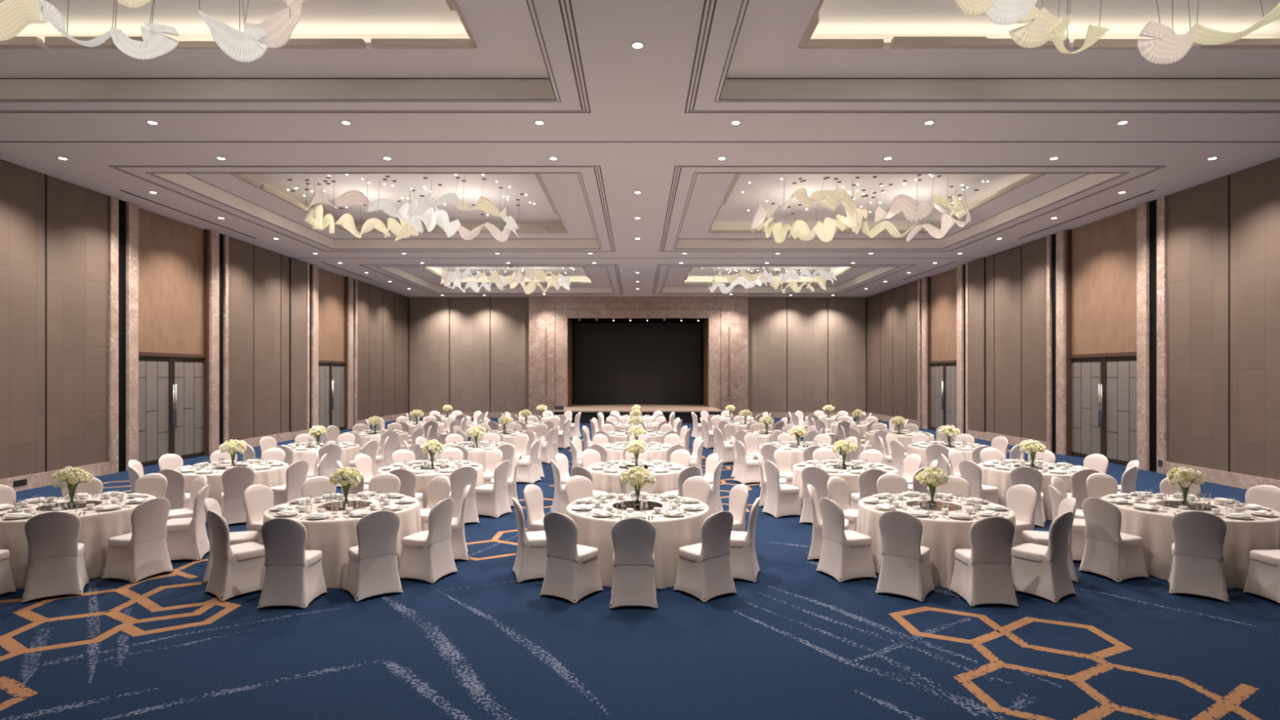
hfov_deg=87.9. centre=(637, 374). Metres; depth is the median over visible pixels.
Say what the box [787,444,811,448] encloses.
disc
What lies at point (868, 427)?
banquet chair
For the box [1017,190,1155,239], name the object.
air slot
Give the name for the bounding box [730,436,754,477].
banquet chair
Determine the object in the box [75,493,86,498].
tea cup
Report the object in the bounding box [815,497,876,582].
banquet chair
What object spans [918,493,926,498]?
tea cup
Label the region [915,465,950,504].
bouquet
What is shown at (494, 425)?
banquet chair
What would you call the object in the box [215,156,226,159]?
recessed light
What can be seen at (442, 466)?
disc
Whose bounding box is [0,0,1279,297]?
ceiling
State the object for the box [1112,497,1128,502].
folded napkin
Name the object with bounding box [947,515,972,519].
dinner plate
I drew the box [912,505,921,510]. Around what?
tea cup
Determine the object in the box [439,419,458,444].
banquet chair
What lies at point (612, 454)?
round banquet table
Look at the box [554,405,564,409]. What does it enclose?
floor monitor
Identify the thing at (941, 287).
door
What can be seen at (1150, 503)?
tea cup
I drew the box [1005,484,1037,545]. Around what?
banquet chair
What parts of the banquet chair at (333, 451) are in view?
backrest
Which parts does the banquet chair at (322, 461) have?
backrest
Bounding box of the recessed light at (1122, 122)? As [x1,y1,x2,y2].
[1115,120,1129,124]
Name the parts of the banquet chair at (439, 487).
seat, backrest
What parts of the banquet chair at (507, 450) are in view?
backrest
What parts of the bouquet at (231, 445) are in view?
flower, flower, flower, flower, flower, flower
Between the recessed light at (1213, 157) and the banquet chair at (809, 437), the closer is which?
the recessed light at (1213, 157)
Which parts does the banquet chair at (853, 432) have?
backrest, seat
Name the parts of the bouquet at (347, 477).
flower, flower, flower, flower, flower, flower, flower, flower, flower, flower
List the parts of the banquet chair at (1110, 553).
backrest, seat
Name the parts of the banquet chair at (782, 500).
backrest, seat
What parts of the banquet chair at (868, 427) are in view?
backrest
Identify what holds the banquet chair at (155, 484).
on the floor
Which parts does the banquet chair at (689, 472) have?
seat, backrest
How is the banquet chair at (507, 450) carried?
on the floor
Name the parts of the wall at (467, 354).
wall panel, wall panel, wall panel, wall panel, wall panel, wall panel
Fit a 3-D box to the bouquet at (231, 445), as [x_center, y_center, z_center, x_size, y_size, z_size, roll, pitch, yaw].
[-7.264,1.400,11.925,0.443,0.480,0.444,0,0,15]
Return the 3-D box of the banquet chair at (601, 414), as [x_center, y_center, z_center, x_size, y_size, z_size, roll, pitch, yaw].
[-1.252,1.946,26.264,0.551,0.948,0.505,0,0,16]
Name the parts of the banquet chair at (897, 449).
backrest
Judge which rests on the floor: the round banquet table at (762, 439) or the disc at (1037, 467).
the round banquet table at (762, 439)
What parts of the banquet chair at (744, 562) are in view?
seat, backrest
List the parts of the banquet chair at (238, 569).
backrest, seat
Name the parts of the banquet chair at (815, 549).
backrest, seat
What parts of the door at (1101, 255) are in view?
handle, handle, overdoor panel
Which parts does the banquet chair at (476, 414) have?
backrest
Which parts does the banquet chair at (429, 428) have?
backrest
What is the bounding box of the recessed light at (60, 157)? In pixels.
[56,156,68,159]
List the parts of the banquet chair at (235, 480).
backrest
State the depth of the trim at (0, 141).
12.43 m
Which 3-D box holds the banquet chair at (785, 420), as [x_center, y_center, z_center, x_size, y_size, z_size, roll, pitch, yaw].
[4.851,1.946,22.782,0.551,0.948,0.505,0,0,-19]
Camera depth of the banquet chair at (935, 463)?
11.38 m
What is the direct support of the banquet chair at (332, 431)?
on the floor
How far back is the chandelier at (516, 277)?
30.79 m
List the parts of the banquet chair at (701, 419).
backrest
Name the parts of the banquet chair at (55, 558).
backrest, seat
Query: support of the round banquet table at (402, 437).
on the floor
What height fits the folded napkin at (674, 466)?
0.030 m
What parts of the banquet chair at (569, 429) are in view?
backrest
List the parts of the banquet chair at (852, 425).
backrest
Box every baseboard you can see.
[0,462,110,491]
[238,429,306,447]
[357,412,408,425]
[408,412,519,417]
[751,412,866,417]
[866,412,917,425]
[968,429,1046,449]
[1164,462,1279,489]
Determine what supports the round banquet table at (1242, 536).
on the floor
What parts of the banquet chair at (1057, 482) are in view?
backrest, seat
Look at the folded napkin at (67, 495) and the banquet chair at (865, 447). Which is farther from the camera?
the banquet chair at (865, 447)
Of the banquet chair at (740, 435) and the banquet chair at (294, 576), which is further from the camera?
the banquet chair at (740, 435)
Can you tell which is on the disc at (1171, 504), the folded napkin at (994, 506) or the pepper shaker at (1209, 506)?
the pepper shaker at (1209, 506)
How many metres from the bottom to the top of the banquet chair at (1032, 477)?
0.948 m
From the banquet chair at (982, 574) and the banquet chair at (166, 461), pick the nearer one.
the banquet chair at (982, 574)
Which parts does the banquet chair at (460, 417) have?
backrest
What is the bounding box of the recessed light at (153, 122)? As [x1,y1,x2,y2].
[146,120,159,124]
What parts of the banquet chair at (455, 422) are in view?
seat, backrest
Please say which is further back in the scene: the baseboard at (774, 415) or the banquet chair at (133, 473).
the baseboard at (774, 415)
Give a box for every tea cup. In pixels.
[10,505,20,511]
[19,501,29,506]
[23,507,33,513]
[46,497,55,502]
[52,506,63,511]
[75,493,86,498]
[85,503,94,509]
[102,493,111,497]
[110,498,119,504]
[115,494,124,500]
[297,501,306,506]
[298,505,307,511]
[314,497,322,502]
[316,507,326,513]
[337,493,344,498]
[345,506,354,512]
[360,493,369,497]
[368,503,377,509]
[378,494,386,500]
[383,498,391,504]
[594,501,600,506]
[599,497,606,502]
[605,506,613,511]
[617,493,624,498]
[626,507,635,513]
[639,493,647,498]
[653,506,662,513]
[659,494,667,500]
[671,503,677,509]
[672,498,679,503]
[887,497,893,502]
[892,501,899,506]
[897,493,903,498]
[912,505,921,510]
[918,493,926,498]
[941,507,949,514]
[942,494,950,500]
[963,498,973,504]
[964,506,974,513]
[973,503,982,509]
[1043,466,1049,471]
[1133,497,1142,502]
[1137,493,1145,498]
[1147,501,1157,506]
[1155,493,1164,497]
[1177,506,1189,511]
[1186,494,1195,500]
[1211,507,1220,514]
[1216,498,1225,504]
[1232,506,1242,512]
[1234,503,1243,507]
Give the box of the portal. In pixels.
[528,296,748,416]
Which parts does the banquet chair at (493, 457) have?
seat, backrest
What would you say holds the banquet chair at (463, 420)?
on the floor
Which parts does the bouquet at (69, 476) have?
flower, flower, flower, flower, flower, flower, flower, flower, flower, flower, flower, flower, flower, flower, flower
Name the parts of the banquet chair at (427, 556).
seat, backrest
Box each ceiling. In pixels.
[0,0,555,97]
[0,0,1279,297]
[157,173,599,247]
[380,266,613,292]
[662,266,894,292]
[675,173,1117,247]
[720,0,1279,97]
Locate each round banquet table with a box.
[0,493,156,588]
[173,461,288,519]
[261,493,421,588]
[287,442,359,467]
[339,431,408,450]
[377,461,484,508]
[387,422,444,441]
[422,416,471,433]
[434,442,515,472]
[471,431,537,445]
[498,422,542,432]
[519,416,553,422]
[565,493,709,588]
[586,461,685,493]
[601,442,672,462]
[608,431,664,444]
[614,422,657,431]
[618,416,654,422]
[706,416,754,423]
[718,422,773,432]
[747,431,800,450]
[758,442,839,472]
[792,461,898,510]
[804,416,853,429]
[830,422,887,440]
[856,493,1017,588]
[864,431,933,453]
[907,442,979,468]
[977,461,1088,520]
[1101,493,1279,589]
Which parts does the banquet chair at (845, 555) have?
backrest, seat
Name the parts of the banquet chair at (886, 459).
backrest, seat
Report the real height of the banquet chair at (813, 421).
0.948 m
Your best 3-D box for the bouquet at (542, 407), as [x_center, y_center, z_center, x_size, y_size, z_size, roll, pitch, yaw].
[-3.736,1.400,25.923,0.443,0.480,0.444,0,0,35]
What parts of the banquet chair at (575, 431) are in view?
backrest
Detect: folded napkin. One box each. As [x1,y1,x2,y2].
[0,503,10,508]
[4,512,31,517]
[21,497,45,502]
[57,510,75,513]
[65,493,88,497]
[96,504,121,509]
[102,491,124,494]
[128,493,146,497]
[128,497,146,502]
[178,468,192,471]
[179,465,191,468]
[193,462,209,465]
[195,470,213,472]
[254,465,271,468]
[266,460,279,462]
[271,462,282,465]
[272,503,289,510]
[275,510,297,515]
[290,497,311,502]
[306,512,330,517]
[322,493,339,497]
[349,510,370,515]
[357,491,375,494]
[382,504,400,509]
[384,465,393,468]
[386,493,404,497]
[391,462,404,465]
[398,497,412,502]
[411,470,424,472]
[439,468,453,471]
[576,503,587,509]
[577,497,593,502]
[591,465,603,468]
[592,510,613,515]
[594,462,604,465]
[598,493,616,497]
[604,468,617,471]
[606,460,620,462]
[626,512,644,517]
[630,491,647,494]
[654,468,667,471]
[659,493,677,497]
[663,510,684,515]
[668,462,679,465]
[670,465,680,468]
[681,497,697,502]
[684,503,702,509]
[799,462,808,465]
[806,460,819,462]
[823,468,838,471]
[849,470,863,472]
[866,497,879,502]
[873,462,885,465]
[874,493,891,497]
[875,503,895,509]
[883,465,891,468]
[902,491,920,494]
[907,510,928,515]
[934,493,952,497]
[948,512,972,517]
[968,497,987,502]
[982,462,995,465]
[982,510,999,515]
[987,459,999,462]
[987,503,1006,509]
[995,465,1009,468]
[1048,470,1066,472]
[1071,468,1081,471]
[1075,465,1085,468]
[1111,493,1128,497]
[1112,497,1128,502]
[1130,491,1153,494]
[1133,503,1158,509]
[1173,493,1193,497]
[1213,497,1239,502]
[1225,512,1252,517]
[1247,503,1266,509]
[1253,510,1274,515]
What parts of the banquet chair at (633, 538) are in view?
backrest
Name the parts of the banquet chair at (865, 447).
backrest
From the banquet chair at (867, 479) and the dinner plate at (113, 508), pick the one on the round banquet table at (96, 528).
the dinner plate at (113, 508)
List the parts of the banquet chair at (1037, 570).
seat, backrest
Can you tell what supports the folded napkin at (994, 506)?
on the dinner plate at (988, 507)
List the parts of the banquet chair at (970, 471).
backrest, seat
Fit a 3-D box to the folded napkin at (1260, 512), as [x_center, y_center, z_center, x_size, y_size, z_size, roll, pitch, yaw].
[7.381,1.620,7.823,0.210,0.030,0.134,0,0,-34]
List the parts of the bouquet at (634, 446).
flower, flower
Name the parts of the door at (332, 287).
overdoor panel, handle, handle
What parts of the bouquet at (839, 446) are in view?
flower, flower, flower, flower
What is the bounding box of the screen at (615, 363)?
[573,322,702,404]
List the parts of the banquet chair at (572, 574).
backrest, seat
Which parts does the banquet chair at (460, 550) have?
seat, backrest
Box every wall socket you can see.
[13,479,26,486]
[1158,459,1162,466]
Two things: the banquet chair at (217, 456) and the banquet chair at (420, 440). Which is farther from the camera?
the banquet chair at (420, 440)
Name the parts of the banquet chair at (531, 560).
backrest, seat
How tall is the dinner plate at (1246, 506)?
0.020 m
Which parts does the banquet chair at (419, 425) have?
backrest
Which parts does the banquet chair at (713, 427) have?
backrest, seat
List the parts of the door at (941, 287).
handle, overdoor panel, handle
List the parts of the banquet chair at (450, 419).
backrest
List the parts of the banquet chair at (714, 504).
backrest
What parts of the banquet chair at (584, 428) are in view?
backrest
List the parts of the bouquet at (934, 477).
flower, flower, flower, flower, flower, flower, flower, flower, flower, flower, flower, flower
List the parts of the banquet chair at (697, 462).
seat, backrest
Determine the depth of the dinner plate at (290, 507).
8.14 m
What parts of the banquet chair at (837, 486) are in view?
backrest, seat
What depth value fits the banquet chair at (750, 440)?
16.47 m
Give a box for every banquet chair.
[0,484,16,504]
[0,549,16,595]
[21,511,88,603]
[61,476,102,497]
[101,497,173,583]
[127,466,140,493]
[128,459,143,476]
[134,472,167,497]
[157,469,207,523]
[158,453,183,470]
[165,484,209,560]
[167,475,208,540]
[201,497,257,583]
[204,510,265,601]
[209,449,237,463]
[221,466,254,524]
[240,440,262,461]
[243,484,273,544]
[244,444,255,461]
[257,517,327,609]
[259,436,276,459]
[262,447,285,462]
[270,460,308,506]
[272,445,293,465]
[294,433,315,444]
[301,475,336,497]
[303,448,319,477]
[306,453,327,479]
[316,444,342,486]
[320,432,329,443]
[326,425,339,441]
[336,460,368,493]
[337,432,355,443]
[343,510,403,602]
[346,431,363,453]
[348,440,377,476]
[348,466,368,493]
[352,423,368,431]
[354,453,373,484]
[360,433,381,455]
[368,472,400,493]
[372,423,381,431]
[375,436,389,473]
[379,417,384,429]
[379,431,398,465]
[387,422,402,431]
[388,468,423,508]
[391,448,415,463]
[395,416,409,422]
[396,422,411,439]
[398,497,457,583]
[400,428,422,453]
[404,440,415,460]
[408,423,422,444]
[410,416,418,422]
[413,444,428,460]
[415,436,434,461]
[420,475,450,531]
[422,421,438,439]
[423,415,436,422]
[426,425,431,455]
[429,410,440,415]
[432,414,441,422]
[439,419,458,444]
[440,447,463,461]
[444,416,455,432]
[444,433,463,444]
[448,417,464,432]
[448,445,468,460]
[448,466,479,523]
[450,484,470,560]
[451,410,462,416]
[453,425,462,433]
[454,414,467,439]
[455,430,466,441]
[466,413,484,437]
[471,410,481,424]
[474,411,488,424]
[475,460,512,518]
[478,423,490,431]
[482,432,500,442]
[483,417,490,424]
[483,448,502,484]
[487,431,502,442]
[488,421,498,431]
[490,453,519,506]
[495,444,514,477]
[505,412,511,416]
[506,422,521,431]
[510,414,519,421]
[511,497,546,582]
[515,422,527,431]
[515,433,528,459]
[515,440,541,484]
[519,431,534,455]
[520,436,544,477]
[524,415,537,422]
[524,484,544,532]
[533,414,541,421]
[535,423,547,441]
[539,511,603,604]
[541,428,555,463]
[542,410,553,416]
[542,421,554,440]
[542,425,559,457]
[550,416,559,428]
[550,459,567,514]
[555,453,570,484]
[556,414,566,431]
[557,419,570,448]
[558,417,572,442]
[564,410,572,420]
[564,475,593,505]
[569,440,582,467]
[570,413,581,437]
[570,466,607,496]
[572,436,582,459]
[581,428,592,450]
[581,448,600,468]
[582,426,593,444]
[589,444,607,462]
[590,419,595,441]
[592,417,599,432]
[592,433,608,444]
[595,430,609,443]
[597,413,603,431]
[599,412,604,424]
[601,423,614,432]
[603,421,615,431]
[605,416,617,422]
[608,414,618,422]
[608,517,657,609]
[609,410,620,415]
[619,469,627,493]
[622,447,626,460]
[625,451,648,461]
[625,474,656,493]
[627,422,643,430]
[628,434,647,442]
[653,410,662,416]
[654,416,666,422]
[657,421,669,431]
[659,423,672,432]
[662,430,676,443]
[663,433,679,444]
[664,466,701,497]
[666,444,684,462]
[670,413,675,429]
[670,448,690,467]
[672,417,679,431]
[673,511,737,603]
[675,419,682,437]
[679,425,687,444]
[680,428,690,451]
[682,475,711,505]
[688,440,704,476]
[690,436,702,459]
[691,413,702,438]
[700,410,709,421]
[700,417,712,440]
[702,419,714,448]
[703,453,718,484]
[707,414,716,431]
[707,459,723,515]
[711,416,721,431]
[711,425,731,453]
[715,428,733,462]
[718,421,729,441]
[720,410,732,416]
[724,423,735,444]
[728,484,748,531]
[729,414,737,421]
[729,497,760,582]
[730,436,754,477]
[733,415,745,422]
[733,440,760,484]
[734,430,748,451]
[744,433,758,460]
[746,422,757,430]
[749,422,764,431]
[755,414,763,422]
[757,453,786,506]
[759,444,779,487]
[761,412,768,416]
[761,460,801,518]
[768,431,782,442]
[773,421,784,431]
[773,448,792,485]
[777,432,795,442]
[780,417,787,424]
[782,423,794,431]
[788,412,802,424]
[791,413,807,437]
[795,410,804,425]
[799,466,829,523]
[800,425,816,443]
[803,445,821,462]
[804,431,816,443]
[807,414,818,431]
[807,484,848,559]
[811,417,827,435]
[812,447,835,461]
[813,410,824,416]
[813,433,831,444]
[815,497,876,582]
[816,419,835,444]
[818,416,830,432]
[826,475,857,531]
[835,414,845,422]
[836,410,848,416]
[837,415,850,422]
[837,421,850,440]
[839,436,857,459]
[840,425,845,453]
[844,444,859,461]
[848,428,872,459]
[849,423,864,444]
[850,468,885,509]
[857,414,865,422]
[857,440,869,460]
[859,448,883,463]
[862,422,879,439]
[864,416,878,422]
[871,422,886,431]
[874,430,889,455]
[875,511,934,602]
[876,473,908,493]
[878,436,892,466]
[885,433,907,457]
[888,417,895,431]
[889,440,904,476]
[893,423,902,431]
[902,423,919,431]
[902,453,921,484]
[906,431,929,453]
[907,459,937,493]
[907,466,928,493]
[911,432,928,444]
[925,444,951,475]
[933,425,945,441]
[935,475,970,497]
[941,453,950,475]
[942,433,953,443]
[948,448,964,477]
[949,516,1018,607]
[954,433,974,444]
[959,460,999,504]
[972,445,991,464]
[979,447,1003,462]
[991,436,1008,459]
[1002,440,1026,461]
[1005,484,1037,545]
[1009,444,1021,460]
[1009,466,1046,527]
[1010,511,1076,603]
[1022,497,1079,582]
[1027,449,1055,463]
[1048,484,1086,560]
[1050,475,1084,519]
[1066,469,1099,510]
[1078,497,1148,582]
[1083,453,1108,474]
[1085,472,1118,498]
[1117,460,1138,492]
[1117,466,1137,493]
[1159,477,1200,497]
[1168,511,1230,603]
[1242,549,1279,603]
[1244,484,1279,512]
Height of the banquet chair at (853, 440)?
0.948 m
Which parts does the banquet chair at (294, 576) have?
backrest, seat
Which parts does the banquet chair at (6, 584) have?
seat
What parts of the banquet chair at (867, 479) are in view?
seat, backrest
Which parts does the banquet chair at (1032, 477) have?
backrest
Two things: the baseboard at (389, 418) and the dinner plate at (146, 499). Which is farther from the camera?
the baseboard at (389, 418)
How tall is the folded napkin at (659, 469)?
0.030 m
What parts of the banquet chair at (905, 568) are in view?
backrest, seat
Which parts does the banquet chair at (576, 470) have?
backrest, seat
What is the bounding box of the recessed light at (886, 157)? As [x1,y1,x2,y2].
[882,156,893,159]
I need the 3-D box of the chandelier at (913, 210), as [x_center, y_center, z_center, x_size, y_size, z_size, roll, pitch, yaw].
[6.165,-4.523,18.798,6.509,1.155,4.944,0,0,0]
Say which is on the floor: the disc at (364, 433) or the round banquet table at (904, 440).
the round banquet table at (904, 440)
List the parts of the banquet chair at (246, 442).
backrest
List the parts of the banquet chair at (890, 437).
backrest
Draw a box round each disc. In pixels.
[35,500,102,511]
[211,464,250,470]
[304,444,324,448]
[316,500,372,511]
[362,432,382,434]
[413,464,450,469]
[462,444,489,448]
[499,432,515,434]
[612,500,662,511]
[618,464,654,469]
[755,432,772,434]
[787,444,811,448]
[826,464,863,469]
[889,432,909,434]
[906,500,961,511]
[942,444,965,448]
[1013,464,1054,469]
[1155,500,1220,511]
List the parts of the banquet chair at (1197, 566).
seat, backrest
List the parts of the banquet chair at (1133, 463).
backrest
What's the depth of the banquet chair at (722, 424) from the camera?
21.17 m
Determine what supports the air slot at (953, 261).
attached to the ceiling at (634, 95)
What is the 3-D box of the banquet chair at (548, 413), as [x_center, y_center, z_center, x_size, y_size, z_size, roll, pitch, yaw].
[-3.714,1.946,27.152,0.505,0.948,0.551,0,0,4]
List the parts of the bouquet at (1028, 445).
flower, flower, flower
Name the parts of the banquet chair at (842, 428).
backrest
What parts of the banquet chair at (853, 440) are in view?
backrest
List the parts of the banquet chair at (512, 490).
seat, backrest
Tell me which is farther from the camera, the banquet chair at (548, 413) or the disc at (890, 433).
the banquet chair at (548, 413)
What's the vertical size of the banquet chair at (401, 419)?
0.948 m
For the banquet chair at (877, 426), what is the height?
0.948 m
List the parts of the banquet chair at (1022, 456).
backrest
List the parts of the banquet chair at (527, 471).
seat, backrest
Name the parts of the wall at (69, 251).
wall panel, wall panel, wall panel, wall panel, wall panel, wall panel, wall panel, wall panel, wall panel, wall panel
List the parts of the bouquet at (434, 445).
flower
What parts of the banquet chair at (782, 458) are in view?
backrest, seat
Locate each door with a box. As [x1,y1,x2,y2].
[138,207,208,466]
[318,267,347,429]
[927,267,956,429]
[1066,207,1137,465]
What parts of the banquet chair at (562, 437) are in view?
backrest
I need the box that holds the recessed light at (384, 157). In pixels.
[382,156,392,159]
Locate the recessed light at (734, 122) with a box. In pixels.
[730,120,741,124]
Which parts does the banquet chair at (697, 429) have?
backrest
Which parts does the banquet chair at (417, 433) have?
seat, backrest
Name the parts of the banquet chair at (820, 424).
backrest, seat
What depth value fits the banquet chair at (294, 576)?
6.89 m
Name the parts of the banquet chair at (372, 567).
seat, backrest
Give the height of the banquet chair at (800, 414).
0.948 m
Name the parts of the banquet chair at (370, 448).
seat, backrest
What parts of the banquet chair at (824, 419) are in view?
backrest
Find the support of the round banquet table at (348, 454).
on the floor
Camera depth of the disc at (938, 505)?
8.37 m
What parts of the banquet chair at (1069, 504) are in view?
seat, backrest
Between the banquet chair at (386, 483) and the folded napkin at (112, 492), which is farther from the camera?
the banquet chair at (386, 483)
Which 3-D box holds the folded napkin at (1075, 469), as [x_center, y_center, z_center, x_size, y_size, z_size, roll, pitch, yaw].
[7.516,1.620,11.312,0.210,0.030,0.134,0,0,-28]
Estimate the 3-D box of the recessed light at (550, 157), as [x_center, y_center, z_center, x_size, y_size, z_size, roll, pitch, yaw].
[-1.700,-4.364,13.400,0.190,0.013,0.190,0,0,0]
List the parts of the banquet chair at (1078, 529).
backrest, seat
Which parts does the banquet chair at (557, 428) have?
backrest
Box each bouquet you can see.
[50,466,93,504]
[218,439,246,466]
[308,425,326,445]
[328,466,363,504]
[367,415,382,432]
[409,408,423,423]
[419,439,443,466]
[443,404,452,417]
[466,424,485,445]
[497,416,511,432]
[520,408,532,423]
[536,404,547,417]
[619,466,655,504]
[626,440,646,466]
[627,416,644,426]
[628,425,645,439]
[631,404,641,410]
[631,409,641,416]
[725,404,735,417]
[738,408,751,423]
[759,415,773,432]
[789,425,806,445]
[822,404,835,417]
[831,440,857,466]
[852,408,863,423]
[890,416,905,432]
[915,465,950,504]
[938,425,959,445]
[1019,439,1046,466]
[1165,466,1204,504]
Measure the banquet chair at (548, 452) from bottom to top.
0.948 m
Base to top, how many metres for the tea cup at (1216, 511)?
0.058 m
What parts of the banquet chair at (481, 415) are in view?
backrest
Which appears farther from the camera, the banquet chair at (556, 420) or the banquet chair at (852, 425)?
the banquet chair at (556, 420)
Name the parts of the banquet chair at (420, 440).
backrest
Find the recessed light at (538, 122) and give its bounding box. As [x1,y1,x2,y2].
[533,120,545,124]
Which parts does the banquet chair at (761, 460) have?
backrest, seat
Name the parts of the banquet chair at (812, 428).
backrest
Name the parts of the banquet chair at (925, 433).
backrest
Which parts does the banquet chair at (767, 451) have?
backrest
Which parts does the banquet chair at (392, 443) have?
backrest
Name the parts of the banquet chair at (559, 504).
backrest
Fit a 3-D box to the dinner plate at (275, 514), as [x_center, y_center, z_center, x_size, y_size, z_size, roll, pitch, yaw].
[-4.136,1.646,7.827,0.262,0.020,0.262,0,0,0]
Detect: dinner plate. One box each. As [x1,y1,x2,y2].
[2,514,33,519]
[28,498,46,502]
[95,506,122,511]
[124,498,149,503]
[125,493,149,497]
[269,506,293,511]
[274,511,298,516]
[306,515,331,519]
[348,511,371,516]
[380,506,403,511]
[386,493,404,497]
[395,498,415,503]
[571,506,592,510]
[574,498,595,502]
[591,512,613,516]
[662,512,684,516]
[680,498,699,502]
[682,506,703,510]
[862,498,883,503]
[872,493,893,497]
[874,506,896,510]
[901,493,919,496]
[906,511,930,516]
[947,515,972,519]
[977,511,1003,516]
[985,506,1008,510]
[1107,493,1131,497]
[1108,499,1133,503]
[1132,506,1159,510]
[1223,514,1254,519]
[1243,505,1271,510]
[1248,511,1279,516]
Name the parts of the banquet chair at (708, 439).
backrest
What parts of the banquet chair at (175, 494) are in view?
backrest, seat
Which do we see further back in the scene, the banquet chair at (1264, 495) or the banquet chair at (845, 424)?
the banquet chair at (845, 424)
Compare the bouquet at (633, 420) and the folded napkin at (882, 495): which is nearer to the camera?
the folded napkin at (882, 495)
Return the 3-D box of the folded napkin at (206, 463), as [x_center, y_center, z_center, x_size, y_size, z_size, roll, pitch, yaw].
[-7.956,1.620,12.117,0.134,0.030,0.210,0,0,10]
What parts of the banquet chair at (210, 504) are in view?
backrest, seat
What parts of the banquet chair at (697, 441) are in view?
seat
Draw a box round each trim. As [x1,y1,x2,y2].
[0,0,591,112]
[0,141,1279,142]
[108,165,615,251]
[359,264,622,293]
[652,264,916,293]
[659,165,1167,251]
[684,0,1279,112]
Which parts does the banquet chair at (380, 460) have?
seat, backrest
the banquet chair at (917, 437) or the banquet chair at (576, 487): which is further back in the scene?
the banquet chair at (917, 437)
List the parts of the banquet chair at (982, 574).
seat, backrest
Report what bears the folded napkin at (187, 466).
on the dinner plate
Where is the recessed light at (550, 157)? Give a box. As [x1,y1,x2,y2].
[548,156,558,159]
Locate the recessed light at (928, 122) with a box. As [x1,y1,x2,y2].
[923,120,935,124]
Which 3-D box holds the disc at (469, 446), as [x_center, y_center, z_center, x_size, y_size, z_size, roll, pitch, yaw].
[-3.740,1.653,15.350,0.639,0.007,0.639,0,0,-37]
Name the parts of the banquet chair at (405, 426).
backrest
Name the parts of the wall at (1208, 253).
wall panel, wall panel, wall panel, wall panel, wall panel, wall panel, wall panel, wall panel, wall panel, wall panel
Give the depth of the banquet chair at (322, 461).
12.24 m
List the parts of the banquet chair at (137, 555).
seat, backrest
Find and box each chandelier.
[0,0,305,62]
[287,173,534,242]
[440,266,573,294]
[702,266,837,293]
[742,174,988,243]
[954,0,1279,64]
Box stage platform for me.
[552,404,722,422]
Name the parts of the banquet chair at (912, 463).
seat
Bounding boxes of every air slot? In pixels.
[120,190,257,239]
[320,261,371,279]
[903,261,955,279]
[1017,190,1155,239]
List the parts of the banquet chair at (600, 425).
backrest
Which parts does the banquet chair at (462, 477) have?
backrest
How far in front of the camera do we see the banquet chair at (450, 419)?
23.55 m
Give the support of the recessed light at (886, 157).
in the ceiling at (634, 95)
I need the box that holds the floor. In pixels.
[0,417,1279,719]
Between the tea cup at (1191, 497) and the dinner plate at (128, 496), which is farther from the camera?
the dinner plate at (128, 496)
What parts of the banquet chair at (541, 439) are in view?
seat, backrest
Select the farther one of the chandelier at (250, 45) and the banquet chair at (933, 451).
the banquet chair at (933, 451)
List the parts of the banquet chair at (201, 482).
seat, backrest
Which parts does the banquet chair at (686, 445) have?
backrest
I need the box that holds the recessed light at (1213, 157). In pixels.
[1206,156,1218,159]
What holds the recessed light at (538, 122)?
in the ceiling at (634, 95)
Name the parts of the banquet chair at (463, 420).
backrest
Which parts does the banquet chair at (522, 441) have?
seat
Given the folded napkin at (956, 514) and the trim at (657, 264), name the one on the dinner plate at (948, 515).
the folded napkin at (956, 514)
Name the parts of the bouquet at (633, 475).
flower, flower, flower, flower, flower, flower, flower, flower, flower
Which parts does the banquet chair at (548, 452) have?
backrest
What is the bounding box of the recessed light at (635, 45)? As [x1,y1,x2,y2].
[630,41,644,48]
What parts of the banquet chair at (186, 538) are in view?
seat, backrest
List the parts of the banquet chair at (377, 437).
backrest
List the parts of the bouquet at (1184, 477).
flower, flower, flower, flower, flower, flower, flower, flower, flower, flower, flower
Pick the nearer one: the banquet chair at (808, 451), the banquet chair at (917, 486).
the banquet chair at (917, 486)
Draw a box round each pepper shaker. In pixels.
[62,502,67,508]
[1207,502,1211,508]
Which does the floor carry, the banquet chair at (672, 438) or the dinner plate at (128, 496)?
the banquet chair at (672, 438)
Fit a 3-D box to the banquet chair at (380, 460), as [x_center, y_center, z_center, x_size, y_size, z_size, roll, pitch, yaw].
[-6.179,1.946,15.744,0.551,0.948,0.505,0,0,-17]
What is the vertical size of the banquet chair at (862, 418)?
0.948 m
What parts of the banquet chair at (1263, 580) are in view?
seat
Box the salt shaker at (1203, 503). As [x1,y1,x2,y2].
[1201,502,1206,508]
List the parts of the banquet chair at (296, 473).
seat, backrest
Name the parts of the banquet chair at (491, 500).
seat, backrest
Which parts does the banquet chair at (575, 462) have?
backrest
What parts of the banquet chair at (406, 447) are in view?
backrest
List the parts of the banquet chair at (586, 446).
backrest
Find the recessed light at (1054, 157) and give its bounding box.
[1048,156,1059,159]
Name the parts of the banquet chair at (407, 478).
backrest, seat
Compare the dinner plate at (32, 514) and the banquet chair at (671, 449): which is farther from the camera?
the banquet chair at (671, 449)
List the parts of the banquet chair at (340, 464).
backrest, seat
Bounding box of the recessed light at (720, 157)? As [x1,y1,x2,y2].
[717,156,726,159]
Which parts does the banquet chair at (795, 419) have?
backrest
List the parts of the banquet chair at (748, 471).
backrest, seat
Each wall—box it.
[0,159,408,479]
[408,297,866,412]
[866,157,1279,479]
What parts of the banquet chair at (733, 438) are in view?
backrest, seat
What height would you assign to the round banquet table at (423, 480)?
0.758 m
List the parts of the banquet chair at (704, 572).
seat, backrest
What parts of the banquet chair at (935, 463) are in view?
seat, backrest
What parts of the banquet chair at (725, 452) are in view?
backrest, seat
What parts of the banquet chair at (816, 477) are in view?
backrest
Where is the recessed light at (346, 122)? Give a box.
[340,120,351,124]

